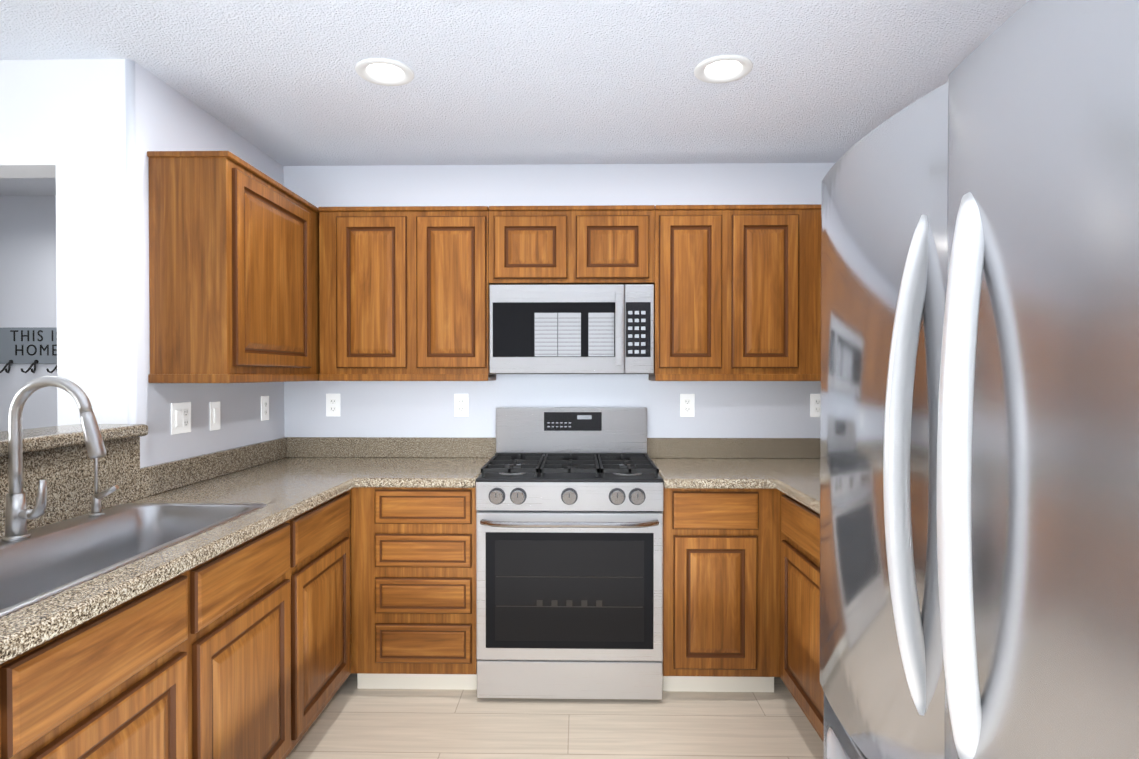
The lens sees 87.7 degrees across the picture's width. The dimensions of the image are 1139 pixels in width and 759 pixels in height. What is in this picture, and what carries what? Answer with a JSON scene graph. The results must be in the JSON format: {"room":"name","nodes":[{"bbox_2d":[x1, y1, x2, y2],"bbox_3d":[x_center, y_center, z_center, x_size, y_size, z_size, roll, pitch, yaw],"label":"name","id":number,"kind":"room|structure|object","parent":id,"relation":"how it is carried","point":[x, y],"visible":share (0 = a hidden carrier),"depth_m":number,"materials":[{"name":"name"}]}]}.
{"room":"kitchen","nodes":[
{"label":"kitchen","id":0,"kind":"room"},
{"bbox_2d":[0,196,56,431],"bbox_3d":[-3.276,0.106,3.584,3.410,2.400,0.093,0,0,1],"label":"wall","id":1,"kind":"structure","parent":0,"point":[28,297],"depth_m":3.53,"materials":[{"name":"white paint"}]},
{"bbox_2d":[0,328,56,372],"bbox_3d":[-3.165,-0.172,3.490,0.519,0.272,0.083,0,0,1],"label":"home sign","id":2,"kind":"object","parent":1,"relation":"attached to","point":[33,346],"visible":0.77,"depth_m":3.52,"materials":[{"name":"grey wood"}]},
{"bbox_2d":[0,59,127,425],"bbox_3d":[-3.251,0.119,2.102,3.510,2.400,0.130,0,0,1],"label":"wall","id":3,"kind":"structure","parent":0,"point":[63,122],"depth_m":2.00,"materials":[{"name":"white paint"}]},
{"bbox_2d":[125,59,284,467],"bbox_3d":[-1.528,0.115,2.522,0.120,2.400,1.028,0,0,1],"label":"wall","id":4,"kind":"structure","parent":0,"point":[161,115],"depth_m":2.16,"materials":[{"name":"white paint"}]},
{"bbox_2d":[0,437,287,537],"bbox_3d":[-1.475,0.305,1.280,0.024,0.213,3.509,0,0,1],"label":"backsplash","id":5,"kind":"structure","parent":4,"relation":"attached to","point":[67,473],"depth_m":1.88,"materials":[{"name":"stone"}]},
{"bbox_2d":[171,402,190,434],"bbox_3d":[-1.468,0.145,2.243,0.009,0.116,0.109,0,0,1],"label":"outlet","id":6,"kind":"object","parent":4,"relation":"attached to","point":[180,417],"visible":1,"depth_m":2.23,"materials":[{"name":"white plastic"}]},
{"bbox_2d":[210,402,219,430],"bbox_3d":[-1.464,0.151,2.451,0.009,0.116,0.067,0,0,1],"label":"light switch","id":7,"kind":"object","parent":4,"relation":"attached to","point":[214,415],"visible":1,"depth_m":2.44,"materials":[{"name":"white plastic"}]},
{"bbox_2d":[147,151,319,382],"bbox_3d":[-1.320,-0.396,2.546,0.294,0.810,0.959,0,0,1],"label":"upper cabinet","id":8,"kind":"object","parent":4,"relation":"attached to","point":[233,268],"visible":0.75,"depth_m":2.08,"materials":[{"name":"brown wood"}]},
{"bbox_2d":[261,396,268,420],"bbox_3d":[-1.458,0.137,2.840,0.007,0.116,0.067,0,0,1],"label":"electrical outlet","id":9,"kind":"object","parent":4,"relation":"attached to","point":[264,407],"visible":1,"depth_m":2.83,"materials":[{"name":"white plastic"}]},
{"bbox_2d":[0,0,1027,195],"bbox_3d":[-1.785,-1.116,0.352,6.700,0.100,6.669,0,0,1],"label":"ceiling","id":10,"kind":"structure","parent":0,"point":[494,82],"depth_m":2.05,"materials":[{"name":"white paint"}]},
{"bbox_2d":[355,58,413,85],"bbox_3d":[-0.647,-1.091,2.081,0.200,0.036,0.185,0,0,1],"label":"recessed light","id":11,"kind":"object","parent":10,"relation":"in","point":[384,71],"visible":0.9,"depth_m":2.10,"materials":[{"name":"white plastic"}]},
{"bbox_2d":[694,55,752,82],"bbox_3d":[0.534,-1.091,2.061,0.200,0.036,0.185,0,0,1],"label":"recessed light","id":12,"kind":"object","parent":10,"relation":"in","point":[723,68],"visible":0.96,"depth_m":2.08,"materials":[{"name":"white plastic"}]},
{"bbox_2d":[286,673,822,758],"bbox_3d":[-1.785,1.384,0.374,6.700,0.100,6.669,0,0,1],"label":"floor","id":13,"kind":"structure","parent":0,"point":[351,721],"depth_m":2.24,"materials":[{"name":"beige tile"}]},
{"bbox_2d":[0,563,203,758],"bbox_3d":[-1.198,0.890,1.197,0.582,0.872,0.474,0,0,1],"label":"base cabinet","id":14,"kind":"object","parent":13,"relation":"on","point":[127,681],"depth_m":1.20,"materials":[{"name":"brown wood"}]},
{"bbox_2d":[204,515,299,758],"bbox_3d":[-1.190,0.886,1.682,0.582,0.872,0.497,0,0,1],"label":"base cabinet","id":15,"kind":"object","parent":13,"relation":"on","point":[242,651],"depth_m":1.69,"materials":[{"name":"brown wood"}]},
{"bbox_2d":[300,490,350,739],"bbox_3d":[-1.181,0.881,2.191,0.582,0.872,0.521,0,0,1],"label":"base cabinet","id":16,"kind":"object","parent":13,"relation":"on","point":[325,631],"depth_m":2.16,"materials":[{"name":"brown wood"}]},
{"bbox_2d":[350,486,476,689],"bbox_3d":[-0.639,0.877,2.725,0.520,0.873,0.598,0,0,1],"label":"base cabinet","id":17,"kind":"object","parent":13,"relation":"on","point":[413,588],"visible":0.9,"depth_m":2.43,"materials":[{"name":"brown wood"}]},
{"bbox_2d":[0,457,391,663],"bbox_3d":[-1.191,0.432,1.276,0.593,0.040,3.509,0,0,1],"label":"countertop","id":18,"kind":"structure","parent":17,"relation":"on","point":[285,489],"depth_m":1.60,"materials":[{"name":"stone"}]},
{"bbox_2d":[2,376,105,540],"bbox_3d":[-1.307,0.198,1.504,0.257,0.414,0.052,0,0,1],"label":"faucet","id":19,"kind":"object","parent":18,"relation":"on","point":[18,514],"visible":1,"depth_m":1.49,"materials":[{"name":"silver metal"}]},
{"bbox_2d":[0,503,266,616],"bbox_3d":[-1.219,0.518,1.459,0.475,0.224,0.936,0,0,1],"label":"sink","id":20,"kind":"object","parent":18,"relation":"in","point":[42,563],"visible":0.4,"depth_m":1.66,"materials":[{"name":"silver metal"}]},
{"bbox_2d":[88,458,118,516],"bbox_3d":[-1.381,0.302,1.756,0.085,0.200,0.037,0,0,1],"label":"soap dispenser","id":21,"kind":"object","parent":20,"relation":"on","point":[96,509],"visible":0.96,"depth_m":1.75,"materials":[{"name":"silver metal"}]},
{"bbox_2d":[356,457,490,487],"bbox_3d":[-0.621,0.419,2.717,0.484,0.040,0.609,0,0,1],"label":"countertop","id":22,"kind":"structure","parent":17,"relation":"on","point":[398,472],"depth_m":2.53,"materials":[{"name":"stone"}]},
{"bbox_2d":[476,407,663,699],"bbox_3d":[0.004,0.728,2.654,0.758,1.172,0.670,0,0,1],"label":"range","id":23,"kind":"object","parent":13,"relation":"on","point":[569,549],"visible":1,"depth_m":2.39,"materials":[{"name":"silver metal"}]},
{"bbox_2d":[662,487,779,691],"bbox_3d":[0.626,0.877,2.704,0.475,0.873,0.598,0,0,1],"label":"base cabinet","id":24,"kind":"object","parent":13,"relation":"on","point":[721,590],"visible":0.83,"depth_m":2.41,"materials":[{"name":"brown wood"}]},
{"bbox_2d":[650,458,775,488],"bbox_3d":[0.603,0.420,2.696,0.428,0.040,0.609,0,0,1],"label":"countertop","id":25,"kind":"structure","parent":24,"relation":"on","point":[692,473],"depth_m":2.53,"materials":[{"name":"stone"}]},
{"bbox_2d":[780,491,823,741],"bbox_3d":[1.149,0.882,2.094,0.626,0.872,0.528,0,0,1],"label":"base cabinet","id":26,"kind":"object","parent":13,"relation":"on","point":[799,599],"visible":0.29,"depth_m":2.09,"materials":[{"name":"brown wood"}]},
{"bbox_2d":[744,458,819,513],"bbox_3d":[1.144,0.424,2.136,0.638,0.040,1.710,0,0,1],"label":"countertop","id":27,"kind":"structure","parent":26,"relation":"on","point":[798,478],"depth_m":2.45,"materials":[{"name":"stone"}]},
{"bbox_2d":[820,0,1138,758],"bbox_3d":[0.927,0.449,0.806,0.991,1.763,0.917,0,0,1],"label":"fridge","id":28,"kind":"object","parent":13,"relation":"on","point":[979,507],"visible":1,"depth_m":0.70,"materials":[{"name":"silver metal"}]},
{"bbox_2d":[283,163,834,628],"bbox_3d":[0.001,0.110,3.056,3.160,2.400,0.093,0,0,1],"label":"wall","id":29,"kind":"structure","parent":0,"point":[751,409],"depth_m":3.01,"materials":[{"name":"white paint"}]},
{"bbox_2d":[326,394,339,415],"bbox_3d":[-1.207,0.131,3.026,0.072,0.116,0.006,0,0,1],"label":"electrical outlet","id":30,"kind":"object","parent":29,"relation":"attached to","point":[332,404],"visible":1,"depth_m":3.02,"materials":[{"name":"white plastic"}]},
{"bbox_2d":[318,206,495,380],"bbox_3d":[-0.771,-0.399,2.880,0.791,0.810,0.272,0,0,1],"label":"upper cabinet","id":31,"kind":"object","parent":29,"relation":"attached to","point":[403,293],"visible":0.83,"depth_m":2.75,"materials":[{"name":"brown wood"}]},
{"bbox_2d":[454,394,467,416],"bbox_3d":[-0.551,0.131,3.015,0.072,0.116,0.006,0,0,1],"label":"electrical outlet","id":32,"kind":"object","parent":29,"relation":"attached to","point":[460,405],"visible":1,"depth_m":3.01,"materials":[{"name":"white plastic"}]},
{"bbox_2d":[288,437,819,458],"bbox_3d":[0.025,0.346,3.000,2.906,0.101,0.019,0,0,1],"label":"backsplash","id":33,"kind":"structure","parent":29,"relation":"attached to","point":[397,447],"depth_m":3.00,"materials":[{"name":"stone"}]},
{"bbox_2d":[488,205,654,284],"bbox_3d":[0.011,-0.627,2.865,0.769,0.354,0.272,0,0,1],"label":"upper cabinet","id":34,"kind":"object","parent":29,"relation":"attached to","point":[572,245],"visible":0.98,"depth_m":2.73,"materials":[{"name":"brown wood"}]},
{"bbox_2d":[489,284,653,373],"bbox_3d":[0.011,-0.233,2.852,0.761,0.414,0.303,0,0,1],"label":"microwave","id":35,"kind":"object","parent":34,"relation":"attached to","point":[577,329],"visible":1,"depth_m":2.74,"materials":[{"name":"silver metal"}]},
{"bbox_2d":[680,394,694,416],"bbox_3d":[0.596,0.131,2.996,0.072,0.116,0.006,0,0,1],"label":"electrical outlet","id":36,"kind":"object","parent":29,"relation":"attached to","point":[687,405],"visible":1,"depth_m":2.99,"materials":[{"name":"white plastic"}]},
{"bbox_2d":[649,204,820,380],"bbox_3d":[0.936,-0.399,2.851,1.077,0.810,0.272,0,0,1],"label":"upper cabinet","id":37,"kind":"object","parent":29,"relation":"attached to","point":[737,292],"visible":0.69,"depth_m":2.72,"materials":[{"name":"brown wood"}]},
{"bbox_2d":[810,394,820,416],"bbox_3d":[1.250,0.131,2.985,0.072,0.116,0.006,0,0,1],"label":"electrical outlet","id":38,"kind":"object","parent":29,"relation":"attached to","point":[815,405],"visible":0.67,"depth_m":2.98,"materials":[{"name":"white plastic"}]},
{"bbox_3d":[-1.558,0.766,0.762,0.120,1.128,2.499,0,0,1],"label":"wall","id":39,"kind":"structure","parent":0,"visible":0},
{"bbox_2d":[0,424,147,456],"bbox_3d":[-1.564,0.181,0.733,0.250,0.041,2.543,0,0,1],"label":"sill","id":40,"kind":"structure","parent":39,"relation":"on","point":[45,438],"depth_m":1.71,"materials":[{"name":"stone"}]}
]}

